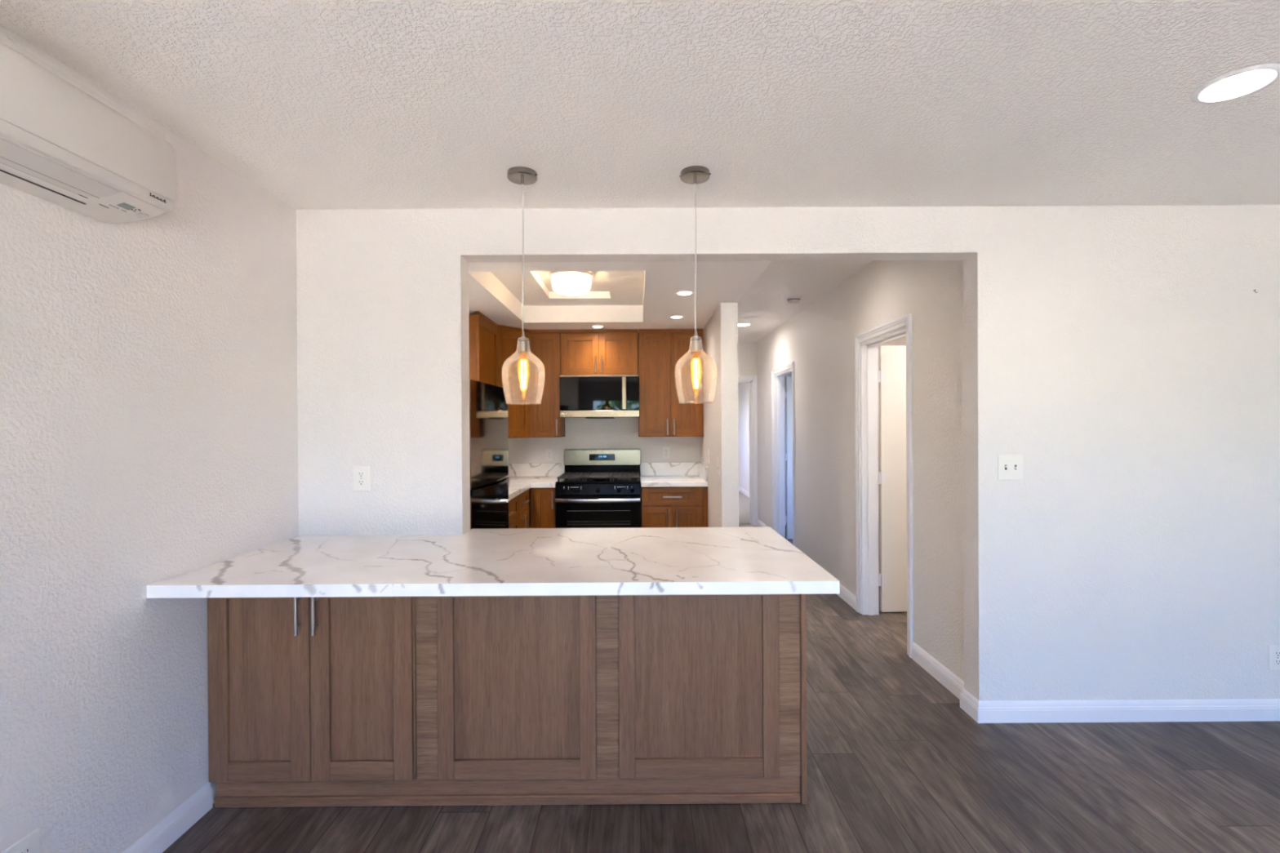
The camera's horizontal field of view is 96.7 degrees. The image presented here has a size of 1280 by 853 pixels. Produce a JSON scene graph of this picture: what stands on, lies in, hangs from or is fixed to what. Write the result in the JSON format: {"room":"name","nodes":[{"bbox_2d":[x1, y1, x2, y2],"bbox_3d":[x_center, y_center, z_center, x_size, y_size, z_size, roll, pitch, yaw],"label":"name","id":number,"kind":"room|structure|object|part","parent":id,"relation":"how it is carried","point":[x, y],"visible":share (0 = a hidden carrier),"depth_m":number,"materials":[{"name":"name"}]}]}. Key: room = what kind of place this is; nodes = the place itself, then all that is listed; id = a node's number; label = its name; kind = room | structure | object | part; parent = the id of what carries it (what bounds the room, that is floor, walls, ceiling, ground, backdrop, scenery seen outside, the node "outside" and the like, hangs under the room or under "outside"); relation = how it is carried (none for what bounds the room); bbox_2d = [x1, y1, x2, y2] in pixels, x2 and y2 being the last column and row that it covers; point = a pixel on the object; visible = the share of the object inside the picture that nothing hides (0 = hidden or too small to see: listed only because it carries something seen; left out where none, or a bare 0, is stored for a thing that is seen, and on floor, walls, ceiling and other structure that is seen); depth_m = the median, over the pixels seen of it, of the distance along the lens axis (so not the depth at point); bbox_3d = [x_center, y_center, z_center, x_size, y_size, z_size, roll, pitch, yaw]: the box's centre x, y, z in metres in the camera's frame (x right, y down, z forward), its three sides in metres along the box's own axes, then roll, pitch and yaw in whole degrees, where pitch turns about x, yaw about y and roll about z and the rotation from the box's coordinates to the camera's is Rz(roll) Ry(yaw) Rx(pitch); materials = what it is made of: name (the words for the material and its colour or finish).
{"room":"living room","nodes":[
{"label":"living room","id":0,"kind":"room"},
{"bbox_2d":[0,23,298,852],"bbox_3d":[-1.671,0.072,1.416,0.120,2.700,8.840,0,0,0],"label":"wall","id":1,"kind":"structure","parent":0,"point":[148,410],"depth_m":1.78,"materials":[{"name":"white paint"}]},
{"bbox_2d":[4,827,39,852],"bbox_3d":[-1.602,1.130,1.478,0.008,0.120,0.082,0,0,0],"label":"wall outlet","id":2,"kind":"object","parent":1,"relation":"attached to","point":[30,843],"visible":1,"depth_m":1.49,"materials":[{"name":"white plastic"}]},
{"bbox_2d":[18,845,31,852],"bbox_3d":[-1.600,1.110,1.478,0.003,0.027,0.034,0,0,0],"label":"receptacle","id":3,"kind":"object","parent":2,"relation":"attached to","point":[22,849],"depth_m":1.48,"materials":[{"name":"white plastic"}]},
{"bbox_2d":[0,34,177,222],"bbox_3d":[-1.507,-0.753,1.314,0.215,0.278,0.830,0,0,0],"label":"air conditioner","id":4,"kind":"object","parent":1,"relation":"attached to","point":[64,144],"visible":1,"depth_m":1.45,"materials":[{"name":"white plastic"}]},
{"bbox_2d":[123,781,213,852],"bbox_3d":[-1.592,1.379,-0.440,0.014,0.098,5.118,0,0,0],"label":"baseboard","id":5,"kind":"structure","parent":1,"relation":"attached to","point":[167,831],"depth_m":1.95,"materials":[{"name":"white"}]},
{"bbox_2d":[468,311,497,386],"bbox_3d":[-1.428,-0.401,4.794,0.385,1.021,0.598,0,0,0],"label":"upper cabinet","id":6,"kind":"object","parent":1,"relation":"attached to","point":[482,331],"visible":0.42,"depth_m":4.65,"materials":[{"name":"brown wood"}]},
{"bbox_3d":[-1.281,-0.387,4.793,0.020,0.985,0.592,0,0,0],"label":"door","id":7,"kind":"part","parent":6,"relation":"part of","materials":[{"name":"brown wood"}]},
{"bbox_2d":[506,462,564,476],"bbox_3d":[-1.186,0.439,4.728,0.862,0.134,1.979,0,0,0],"label":"backsplash","id":8,"kind":"structure","parent":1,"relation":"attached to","point":[515,469],"depth_m":5.70,"materials":[{"name":"stone"}]},
{"bbox_2d":[507,334,700,528],"bbox_3d":[-0.509,0.051,5.779,2.226,2.700,0.120,0,0,0],"label":"wall","id":9,"kind":"structure","parent":0,"point":[618,433],"depth_m":5.72,"materials":[{"name":"white paint"}]},
{"bbox_2d":[497,324,530,438],"bbox_3d":[-1.329,-0.404,5.402,0.587,1.021,0.624,0,0,0],"label":"upper cabinet","id":10,"kind":"object","parent":9,"relation":"attached to","point":[518,415],"visible":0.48,"depth_m":5.26,"materials":[{"name":"brown wood"}]},
{"bbox_2d":[529,329,564,437],"bbox_3d":[-0.900,-0.407,5.532,0.292,1.021,0.366,0,0,0],"label":"upper cabinet","id":11,"kind":"object","parent":9,"relation":"attached to","point":[546,421],"visible":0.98,"depth_m":5.39,"materials":[{"name":"brown wood"}]},
{"bbox_3d":[-0.785,0.009,5.370,0.012,0.155,0.037,0,0,0],"label":"handle","id":12,"kind":"part","parent":11,"relation":"part of","materials":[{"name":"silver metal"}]},
{"bbox_2d":[546,448,552,461],"bbox_3d":[-0.911,0.288,5.715,0.072,0.120,0.008,0,0,0],"label":"wall outlet","id":13,"kind":"object","parent":9,"relation":"attached to","point":[548,451],"visible":1,"depth_m":5.71,"materials":[{"name":"white plastic"}]},
{"bbox_2d":[560,328,638,375],"bbox_3d":[-0.387,-0.704,5.533,0.734,0.433,0.366,0,0,0],"label":"upper cabinet","id":14,"kind":"object","parent":9,"relation":"attached to","point":[595,351],"visible":0.92,"depth_m":5.39,"materials":[{"name":"brown wood"}]},
{"bbox_3d":[-0.571,-0.687,5.395,0.356,0.397,0.020,0,0,0],"label":"door","id":15,"kind":"part","parent":14,"relation":"part of","materials":[{"name":"brown wood"}]},
{"bbox_2d":[559,374,639,418],"bbox_3d":[-0.380,-0.280,5.509,0.745,0.406,0.415,0,0,0],"label":"microwave","id":16,"kind":"object","parent":14,"relation":"attached to","point":[581,396],"visible":1,"depth_m":5.32,"materials":[{"name":"black glass"}]},
{"bbox_3d":[-0.439,-0.309,5.338,0.627,0.313,0.030,0,0,0],"label":"door","id":17,"kind":"part","parent":16,"relation":"part of","materials":[{"name":"black glass"}]},
{"bbox_3d":[-0.381,-0.475,5.336,0.745,0.016,0.032,0,0,0],"label":"trim","id":18,"kind":"part","parent":16,"relation":"part of","materials":[{"name":"silver metal"}]},
{"bbox_3d":[-0.379,-0.120,5.338,0.745,0.062,0.032,0,0,0],"label":"trim","id":19,"kind":"part","parent":16,"relation":"part of","materials":[{"name":"silver metal"}]},
{"bbox_3d":[-0.149,-0.311,5.314,0.040,0.306,0.024,0,0,0],"label":"handle","id":20,"kind":"part","parent":16,"relation":"part of","materials":[{"name":"silver metal"}]},
{"bbox_3d":[-0.065,-0.311,5.339,0.116,0.313,0.030,0,0,0],"label":"control panel","id":21,"kind":"part","parent":16,"relation":"part of","materials":[{"name":"black glass"}]},
{"bbox_3d":[-0.363,-0.589,5.369,0.012,0.155,0.037,0,0,0],"label":"handle","id":22,"kind":"part","parent":14,"relation":"part of","materials":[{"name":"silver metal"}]},
{"bbox_3d":[-0.207,-0.689,5.396,0.366,0.397,0.020,0,0,0],"label":"door","id":23,"kind":"part","parent":14,"relation":"part of","materials":[{"name":"brown wood"}]},
{"bbox_2d":[662,446,670,458],"bbox_3d":[0.264,0.261,5.718,0.072,0.120,0.008,0,0,0],"label":"wall outlet","id":24,"kind":"object","parent":9,"relation":"attached to","point":[666,450],"visible":1,"depth_m":5.72,"materials":[{"name":"white plastic"}]},
{"bbox_2d":[638,328,703,436],"bbox_3d":[0.292,-0.414,5.535,0.616,1.021,0.366,0,0,0],"label":"upper cabinet","id":25,"kind":"object","parent":9,"relation":"attached to","point":[661,414],"visible":0.94,"depth_m":5.39,"materials":[{"name":"brown wood"}]},
{"bbox_3d":[0.138,-0.397,5.398,0.296,0.985,0.020,0,0,0],"label":"door","id":26,"kind":"part","parent":25,"relation":"part of","materials":[{"name":"brown wood"}]},
{"bbox_3d":[0.260,0.003,5.372,0.012,0.155,0.037,0,0,0],"label":"handle","id":27,"kind":"part","parent":25,"relation":"part of","materials":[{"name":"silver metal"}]},
{"bbox_3d":[0.438,-0.399,5.399,0.298,0.985,0.020,0,0,0],"label":"door","id":28,"kind":"part","parent":25,"relation":"part of","materials":[{"name":"brown wood"}]},
{"bbox_2d":[468,261,771,334],"bbox_3d":[-0.448,-1.056,4.261,2.353,0.278,2.907,0,0,0],"label":"ceiling","id":29,"kind":"structure","parent":0,"point":[642,295],"depth_m":4.25,"materials":[{"name":"white paint"}]},
{"bbox_2d":[549,271,593,295],"bbox_3d":[-0.496,-1.040,4.115,0.320,0.158,0.320,0,0,0],"label":"ceiling light","id":30,"kind":"object","parent":29,"relation":"attached to","point":[563,282],"visible":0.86,"depth_m":4.01,"materials":[{"name":"white glass"}]},
{"bbox_2d":[591,324,603,327],"bbox_3d":[-0.390,-0.917,5.216,0.114,0.006,0.114,0,0,0],"label":"recessed light","id":31,"kind":"object","parent":29,"relation":"in","point":[593,326],"visible":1,"depth_m":5.20,"materials":[{"name":"white"}]},
{"bbox_2d":[669,315,683,318],"bbox_3d":[0.305,-0.919,4.769,0.114,0.006,0.114,0,0,0],"label":"recessed light","id":32,"kind":"object","parent":29,"relation":"in","point":[673,316],"visible":1,"depth_m":4.75,"materials":[{"name":"white plastic"}]},
{"bbox_2d":[675,290,692,295],"bbox_3d":[0.304,-0.916,3.909,0.114,0.006,0.114,0,0,0],"label":"recessed light","id":33,"kind":"object","parent":29,"relation":"in","point":[682,292],"visible":1,"depth_m":3.90,"materials":[{"name":"white plastic"}]},
{"bbox_2d":[0,0,1279,209],"bbox_3d":[1.190,-1.078,-0.157,5.608,0.100,5.688,0,0,0],"label":"ceiling","id":34,"kind":"structure","parent":0,"point":[318,104],"depth_m":1.77,"materials":[{"name":"white paint"}]},
{"bbox_2d":[502,166,545,404],"bbox_3d":[-0.474,-0.560,2.307,0.172,0.936,0.172,0,0,0],"label":"pendant light","id":35,"kind":"object","parent":34,"relation":"hanging from","point":[523,175],"visible":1,"depth_m":2.31,"materials":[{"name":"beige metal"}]},
{"bbox_3d":[-0.475,-0.679,2.307,0.009,0.608,0.005,0,0,0],"label":"cord","id":36,"kind":"part","parent":35,"relation":"part of","materials":[{"name":"grey plastic"}]},
{"bbox_2d":[518,330,528,352],"bbox_3d":[-0.473,-0.344,2.308,0.041,0.086,0.041,0,0,0],"label":"socket","id":37,"kind":"object","parent":35,"relation":"attached to","point":[522,341],"depth_m":2.29,"materials":[{"name":"silver metal"}]},
{"bbox_3d":[-0.472,-0.213,2.308,0.044,0.176,0.044,0,0,0],"label":"bulb","id":38,"kind":"part","parent":35,"relation":"part of","materials":[{"name":"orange glass"}]},
{"bbox_3d":[-0.472,-0.226,2.308,0.172,0.264,0.172,0,0,0],"label":"lamp shade","id":39,"kind":"part","parent":35,"relation":"part of","materials":[{"name":"clear glass"}]},
{"bbox_2d":[675,165,717,403],"bbox_3d":[0.226,-0.564,2.309,0.172,0.936,0.172,0,0,0],"label":"pendant light","id":40,"kind":"object","parent":34,"relation":"hanging from","point":[693,175],"visible":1,"depth_m":2.32,"materials":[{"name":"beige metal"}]},
{"bbox_3d":[0.225,-0.683,2.308,0.009,0.608,0.005,0,0,0],"label":"cord","id":41,"kind":"part","parent":40,"relation":"part of","materials":[{"name":"grey plastic"}]},
{"bbox_2d":[690,329,701,351],"bbox_3d":[0.227,-0.348,2.309,0.041,0.086,0.041,0,0,0],"label":"socket","id":42,"kind":"object","parent":40,"relation":"attached to","point":[695,340],"depth_m":2.30,"materials":[{"name":"silver metal"}]},
{"bbox_3d":[0.228,-0.217,2.310,0.044,0.176,0.044,0,0,0],"label":"bulb","id":43,"kind":"part","parent":40,"relation":"part of","materials":[{"name":"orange glass"}]},
{"bbox_3d":[0.227,-0.230,2.310,0.172,0.264,0.172,0,0,0],"label":"lamp shade","id":44,"kind":"part","parent":40,"relation":"part of","materials":[{"name":"clear glass"}]},
{"bbox_2d":[1191,63,1279,103],"bbox_3d":[1.811,-1.035,1.727,0.201,0.006,0.201,0,0,0],"label":"recessed light","id":45,"kind":"object","parent":34,"relation":"in","point":[1238,83],"visible":1,"depth_m":1.72,"materials":[{"name":"white plastic"}]},
{"bbox_2d":[700,302,738,527],"bbox_3d":[0.667,0.043,6.072,0.127,2.700,3.660,0,0,0],"label":"wall","id":46,"kind":"structure","parent":0,"point":[720,333],"depth_m":4.24,"materials":[{"name":"white paint"}]},
{"bbox_2d":[640,462,707,481],"bbox_3d":[0.307,0.428,5.395,0.597,0.134,0.653,0,0,0],"label":"backsplash","id":47,"kind":"structure","parent":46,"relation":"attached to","point":[656,468],"depth_m":5.70,"materials":[{"name":"stone"}]},
{"bbox_2d":[707,448,709,462],"bbox_3d":[0.603,0.262,5.022,0.008,0.120,0.072,0,0,0],"label":"light switch","id":48,"kind":"object","parent":46,"relation":"attached to","point":[708,449],"visible":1,"depth_m":5.01,"materials":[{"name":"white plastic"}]},
{"bbox_2d":[715,457,719,475],"bbox_3d":[0.601,0.309,4.403,0.015,0.120,0.120,0,0,0],"label":"light switch","id":49,"kind":"object","parent":46,"relation":"attached to","point":[717,466],"visible":1,"depth_m":4.38,"materials":[{"name":"white plastic"}]},
{"bbox_2d":[162,491,1279,852],"bbox_3d":[1.232,1.440,5.048,5.928,0.106,16.320,0,0,0],"label":"floor","id":50,"kind":"structure","parent":0,"point":[895,764],"depth_m":2.12,"materials":[{"name":"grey wood"}]},
{"bbox_2d":[469,379,510,529],"bbox_3d":[-1.190,0.581,3.302,0.799,1.664,0.844,0,0,0],"label":"refrigerator","id":51,"kind":"object","parent":50,"relation":"on","point":[488,407],"visible":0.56,"depth_m":3.18,"materials":[{"name":"black metal"}]},
{"bbox_3d":[-0.887,0.841,3.306,0.078,1.020,0.840,0,0,0],"label":"fridge door","id":52,"kind":"part","parent":51,"relation":"part of","materials":[{"name":"metal"}]},
{"bbox_3d":[-0.891,0.039,3.303,0.078,0.560,0.840,0,0,0],"label":"freezer door","id":53,"kind":"part","parent":51,"relation":"part of","materials":[{"name":"silver metal"}]},
{"bbox_3d":[-0.829,0.355,3.285,0.074,0.065,0.810,0,0,0],"label":"handle","id":54,"kind":"part","parent":51,"relation":"part of","materials":[{"name":"black metal"}]},
{"bbox_2d":[207,594,806,807],"bbox_3d":[-0.491,0.982,2.377,2.220,0.860,0.612,0,0,0],"label":"base cabinet","id":55,"kind":"object","parent":50,"relation":"on","point":[581,700],"visible":0.73,"depth_m":2.12,"materials":[{"name":"brown wood"}]},
{"bbox_3d":[-1.412,0.941,2.115,0.376,0.750,0.020,0,0,0],"label":"door","id":56,"kind":"part","parent":55,"relation":"part of","materials":[{"name":"brown wood"}]},
{"bbox_3d":[-1.255,0.686,2.087,0.012,0.154,0.037,0,0,0],"label":"handle","id":57,"kind":"part","parent":55,"relation":"part of","materials":[{"name":"silver metal"}]},
{"bbox_3d":[-1.192,0.685,2.087,0.012,0.154,0.037,0,0,0],"label":"handle","id":58,"kind":"part","parent":55,"relation":"part of","materials":[{"name":"silver metal"}]},
{"bbox_3d":[-1.032,0.939,2.116,0.376,0.750,0.020,0,0,0],"label":"door","id":59,"kind":"part","parent":55,"relation":"part of","materials":[{"name":"brown wood"}]},
{"bbox_2d":[146,527,839,598],"bbox_3d":[-0.479,0.531,2.350,2.261,0.042,0.985,0,0,0],"label":"countertop","id":60,"kind":"structure","parent":55,"relation":"on","point":[640,561],"depth_m":2.07,"materials":[{"name":"stone"}]},
{"bbox_3d":[-0.492,1.395,2.139,2.186,0.036,0.042,0,0,0],"label":"shoe molding","id":61,"kind":"part","parent":55,"relation":"part of","materials":[{"name":"brown wood"}]},
{"bbox_3d":[-0.458,0.936,2.118,0.588,0.750,0.018,0,0,0],"label":"panel","id":62,"kind":"part","parent":55,"relation":"part of","materials":[{"name":"brown wood"}]},
{"bbox_3d":[0.219,0.932,2.120,0.596,0.750,0.018,0,0,0],"label":"panel","id":63,"kind":"part","parent":55,"relation":"part of","materials":[{"name":"brown wood"}]},
{"bbox_3d":[0.609,0.976,2.401,0.019,0.860,0.569,0,0,0],"label":"panel","id":64,"kind":"part","parent":55,"relation":"part of","materials":[{"name":"brown wood"}]},
{"bbox_2d":[508,495,518,528],"bbox_3d":[-1.274,0.981,4.162,0.672,0.860,0.843,0,0,0],"label":"base cabinet","id":65,"kind":"object","parent":50,"relation":"on","point":[513,503],"visible":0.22,"depth_m":4.41,"materials":[{"name":"brown wood"}]},
{"bbox_3d":[-0.984,1.012,4.372,0.020,0.576,0.416,0,0,0],"label":"door","id":66,"kind":"part","parent":65,"relation":"part of","materials":[{"name":"brown wood"}]},
{"bbox_2d":[508,476,560,500],"bbox_3d":[-1.185,0.527,4.727,0.862,0.042,1.981,0,0,0],"label":"countertop","id":67,"kind":"structure","parent":65,"relation":"on","point":[517,485],"depth_m":5.06,"materials":[{"name":"stone"}]},
{"bbox_2d":[517,488,529,528],"bbox_3d":[-1.276,0.978,4.838,0.672,0.860,0.505,0,0,0],"label":"base cabinet","id":68,"kind":"object","parent":50,"relation":"on","point":[523,498],"visible":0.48,"depth_m":4.78,"materials":[{"name":"brown wood"}]},
{"bbox_3d":[-0.985,1.011,4.788,0.020,0.576,0.396,0,0,0],"label":"door","id":69,"kind":"part","parent":68,"relation":"part of","materials":[{"name":"brown wood"}]},
{"bbox_3d":[-0.987,0.636,4.787,0.020,0.162,0.396,0,0,0],"label":"drawer","id":70,"kind":"part","parent":68,"relation":"part of","materials":[{"name":"brown wood"}]},
{"bbox_3d":[-0.959,0.807,4.700,0.037,0.155,0.012,0,0,0],"label":"handle","id":71,"kind":"part","parent":68,"relation":"part of","materials":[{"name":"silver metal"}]},
{"bbox_2d":[530,487,555,528],"bbox_3d":[-0.865,0.974,5.380,0.222,0.860,0.681,0,0,0],"label":"base cabinet","id":72,"kind":"object","parent":50,"relation":"on","point":[543,504],"visible":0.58,"depth_m":5.07,"materials":[{"name":"brown wood"}]},
{"bbox_3d":[-0.777,0.655,5.057,0.012,0.155,0.037,0,0,0],"label":"handle","id":73,"kind":"part","parent":72,"relation":"part of","materials":[{"name":"silver metal"}]},
{"bbox_2d":[555,448,640,528],"bbox_3d":[-0.370,0.813,5.346,0.762,1.176,0.747,0,0,0],"label":"gas range","id":74,"kind":"object","parent":50,"relation":"on","point":[597,488],"visible":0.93,"depth_m":5.04,"materials":[{"name":"black metal"}]},
{"bbox_3d":[-0.602,0.480,5.200,0.112,0.023,0.112,0,0,0],"label":"burner","id":75,"kind":"part","parent":74,"relation":"part of","materials":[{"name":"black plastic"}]},
{"bbox_3d":[-0.372,0.651,5.009,0.746,0.040,0.073,0,0,0],"label":"handle","id":76,"kind":"part","parent":74,"relation":"part of","materials":[{"name":"silver metal"}]},
{"bbox_2d":[555,475,640,484],"bbox_3d":[-0.373,0.499,5.334,0.758,0.019,0.563,0,0,0],"label":"cooktop","id":77,"kind":"object","parent":74,"relation":"in","point":[562,481],"depth_m":5.08,"materials":[{"name":"black metal"}]},
{"bbox_3d":[-0.372,0.560,5.069,0.756,0.101,0.064,0,0,0],"label":"control panel","id":78,"kind":"part","parent":74,"relation":"part of","materials":[{"name":"black metal"}]},
{"bbox_3d":[-0.371,0.901,5.069,0.754,0.573,0.050,0,0,0],"label":"oven door","id":79,"kind":"part","parent":74,"relation":"part of","materials":[{"name":"black ceramic"}]},
{"bbox_3d":[-0.371,0.304,5.599,0.750,0.148,0.006,0,0,0],"label":"steel panel","id":80,"kind":"part","parent":74,"relation":"part of","materials":[{"name":"silver metal"}]},
{"bbox_3d":[-0.144,0.477,5.201,0.125,0.023,0.125,0,0,0],"label":"burner","id":81,"kind":"part","parent":74,"relation":"part of","materials":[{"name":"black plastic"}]},
{"bbox_2d":[640,486,707,527],"bbox_3d":[0.310,0.967,5.383,0.596,0.860,0.681,0,0,0],"label":"base cabinet","id":82,"kind":"object","parent":50,"relation":"on","point":[671,506],"visible":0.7,"depth_m":5.08,"materials":[{"name":"brown wood"}]},
{"bbox_3d":[0.153,1.003,5.088,0.272,0.576,0.020,0,0,0],"label":"door","id":83,"kind":"part","parent":82,"relation":"part of","materials":[{"name":"brown wood"}]},
{"bbox_3d":[0.254,0.814,5.060,0.012,0.165,0.037,0,0,0],"label":"handle","id":84,"kind":"part","parent":82,"relation":"part of","materials":[{"name":"silver metal"}]},
{"bbox_3d":[0.288,0.627,5.087,0.546,0.162,0.020,0,0,0],"label":"drawer","id":85,"kind":"part","parent":82,"relation":"part of","materials":[{"name":"brown wood"}]},
{"bbox_3d":[0.288,0.628,5.059,0.165,0.012,0.037,0,0,0],"label":"handle","id":86,"kind":"part","parent":82,"relation":"part of","materials":[{"name":"silver metal"}]},
{"bbox_2d":[640,475,707,487],"bbox_3d":[0.307,0.516,5.394,0.597,0.042,0.655,0,0,0],"label":"countertop","id":87,"kind":"structure","parent":82,"relation":"on","point":[646,481],"depth_m":5.13,"materials":[{"name":"stone"}]},
{"bbox_3d":[0.325,0.813,5.060,0.012,0.165,0.037,0,0,0],"label":"handle","id":88,"kind":"part","parent":82,"relation":"part of","materials":[{"name":"silver metal"}]},
{"bbox_3d":[0.427,1.002,5.089,0.271,0.576,0.020,0,0,0],"label":"door","id":89,"kind":"part","parent":82,"relation":"part of","materials":[{"name":"brown wood"}]},
{"bbox_2d":[737,382,749,492],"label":"window","id":90,"kind":"structure","parent":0,"point":[743,388],"depth_m":11.44,"materials":[{"name":"white"}]},
{"bbox_2d":[756,519,1279,723],"bbox_3d":[2.798,1.345,2.462,2.407,0.098,10.900,0,0,0],"label":"baseboard","id":91,"kind":"structure","parent":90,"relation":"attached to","point":[1268,709],"depth_m":2.69,"materials":[{"name":"white wood"}]},
{"bbox_2d":[737,342,756,508],"bbox_3d":[0.505,0.037,7.962,2.250,2.700,0.120,0,0,0],"label":"wall","id":92,"kind":"structure","parent":0,"point":[747,351],"depth_m":7.90,"materials":[{"name":"white paint"}]},
{"bbox_2d":[737,375,758,525],"bbox_3d":[1.185,0.340,7.954,0.893,2.086,0.140,0,0,0],"label":"trim","id":93,"kind":"structure","parent":92,"relation":"attached to","point":[752,380],"depth_m":7.89,"materials":[{"name":"white wood"}]},
{"bbox_2d":[296,204,1279,701],"bbox_3d":[1.189,0.052,2.753,5.608,2.700,0.125,0,0,0],"label":"wall partition","id":94,"kind":"structure","parent":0,"point":[1130,355],"depth_m":2.69,"materials":[{"name":"white paint"}]},
{"bbox_2d":[352,465,370,491],"bbox_3d":[-1.313,0.244,2.681,0.082,0.120,0.008,0,0,0],"label":"wall outlet","id":95,"kind":"object","parent":94,"relation":"attached to","point":[361,473],"visible":1,"depth_m":2.68,"materials":[{"name":"white plastic"}]},
{"bbox_2d":[357,480,364,485],"bbox_3d":[-1.313,0.264,2.680,0.034,0.027,0.003,0,0,0],"label":"receptacle","id":96,"kind":"object","parent":95,"relation":"attached to","point":[360,482],"depth_m":2.68,"materials":[{"name":"white plastic"}]},
{"bbox_2d":[357,471,364,477],"bbox_3d":[-1.313,0.225,2.679,0.034,0.027,0.003,0,0,0],"label":"receptacle","id":97,"kind":"object","parent":95,"relation":"attached to","point":[360,474],"depth_m":2.68,"materials":[{"name":"white plastic"}]},
{"bbox_2d":[997,454,1022,479],"bbox_3d":[1.751,0.193,2.685,0.120,0.120,0.015,0,0,0],"label":"light switch","id":98,"kind":"object","parent":94,"relation":"attached to","point":[1010,467],"visible":1,"depth_m":2.69,"materials":[{"name":"white plastic"}]},
{"bbox_2d":[1268,644,1279,670],"bbox_3d":[3.019,1.096,2.695,0.082,0.120,0.008,0,0,0],"label":"wall outlet","id":99,"kind":"object","parent":94,"relation":"attached to","point":[1273,650],"visible":1,"depth_m":2.69,"materials":[{"name":"white plastic"}]},
{"bbox_2d":[1274,659,1279,665],"bbox_3d":[3.020,1.115,2.693,0.034,0.027,0.003,0,0,0],"label":"receptacle","id":100,"kind":"object","parent":99,"relation":"attached to","point":[1277,662],"depth_m":2.69,"materials":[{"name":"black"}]},
{"bbox_2d":[1274,650,1279,657],"bbox_3d":[3.019,1.076,2.693,0.034,0.027,0.003,0,0,0],"label":"receptacle","id":101,"kind":"object","parent":99,"relation":"attached to","point":[1277,653],"depth_m":2.69,"materials":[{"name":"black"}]},
{"bbox_2d":[737,260,872,342],"bbox_3d":[1.177,-1.218,5.355,0.905,0.100,5.087,0,0,0],"label":"ceiling","id":102,"kind":"structure","parent":0,"point":[765,305],"depth_m":4.87,"materials":[{"name":"white paint"}]},
{"bbox_2d":[737,323,751,326],"bbox_3d":[1.181,-1.169,6.539,0.190,0.006,0.190,0,0,0],"label":"recessed light","id":103,"kind":"object","parent":102,"relation":"in","point":[739,324],"visible":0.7,"depth_m":6.52,"materials":[{"name":"white plastic"}]},
{"bbox_2d":[786,297,800,303],"bbox_3d":[1.403,-1.148,5.192,0.124,0.041,0.124,0,0,0],"label":"smoke detector","id":104,"kind":"object","parent":102,"relation":"attached to","point":[791,300],"visible":1,"depth_m":5.15,"materials":[{"name":"grey plastic"}]},
{"bbox_2d":[784,335,906,573],"bbox_3d":[2.932,0.033,5.424,2.350,2.700,5.207,0,0,0],"label":"wall","id":105,"kind":"structure","parent":0,"point":[901,340],"depth_m":5.01,"materials":[{"name":"white paint"}]},
{"bbox_2d":[738,486,749,497],"bbox_3d":[2.094,1.320,10.520,0.014,0.098,4.980,0,0,0],"label":"baseboard","id":106,"kind":"structure","parent":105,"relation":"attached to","point":[746,493],"depth_m":11.40,"materials":[{"name":"white wood"}]},
{"bbox_2d":[756,260,964,681],"bbox_3d":[1.697,0.039,5.421,0.120,2.700,5.207,0,0,0],"label":"wall","id":107,"kind":"structure","parent":0,"point":[819,339],"depth_m":3.82,"materials":[{"name":"white paint"}]},
{"bbox_2d":[748,382,750,523],"bbox_3d":[1.689,0.374,8.411,0.150,1.990,0.770,0,0,20],"label":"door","id":108,"kind":"structure","parent":107,"relation":"in","point":[748,383],"depth_m":8.08,"materials":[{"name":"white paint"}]},
{"bbox_2d":[771,361,795,546],"bbox_3d":[1.686,0.348,6.490,0.140,2.076,0.968,0,0,0],"label":"trim","id":109,"kind":"structure","parent":107,"relation":"attached to","point":[777,380],"depth_m":6.89,"materials":[{"name":"white wood"}]},
{"bbox_2d":[784,376,792,539],"bbox_3d":[2.161,0.379,7.037,0.830,1.985,0.150,0,0,-14],"label":"door","id":110,"kind":"structure","parent":107,"relation":"in","point":[788,393],"depth_m":6.94,"materials":[{"name":"white paint"}]},
{"bbox_2d":[854,313,913,657],"bbox_3d":[1.692,0.357,3.856,0.140,2.076,0.858,0,0,0],"label":"trim","id":111,"kind":"structure","parent":107,"relation":"attached to","point":[866,352],"depth_m":4.20,"materials":[{"name":"white wood"}]},
{"bbox_2d":[877,345,906,612],"bbox_3d":[2.130,0.389,4.272,0.730,1.985,0.151,0,0,0],"label":"door","id":112,"kind":"structure","parent":107,"relation":"in","point":[891,374],"depth_m":4.24,"materials":[{"name":"white paint"}]}
]}

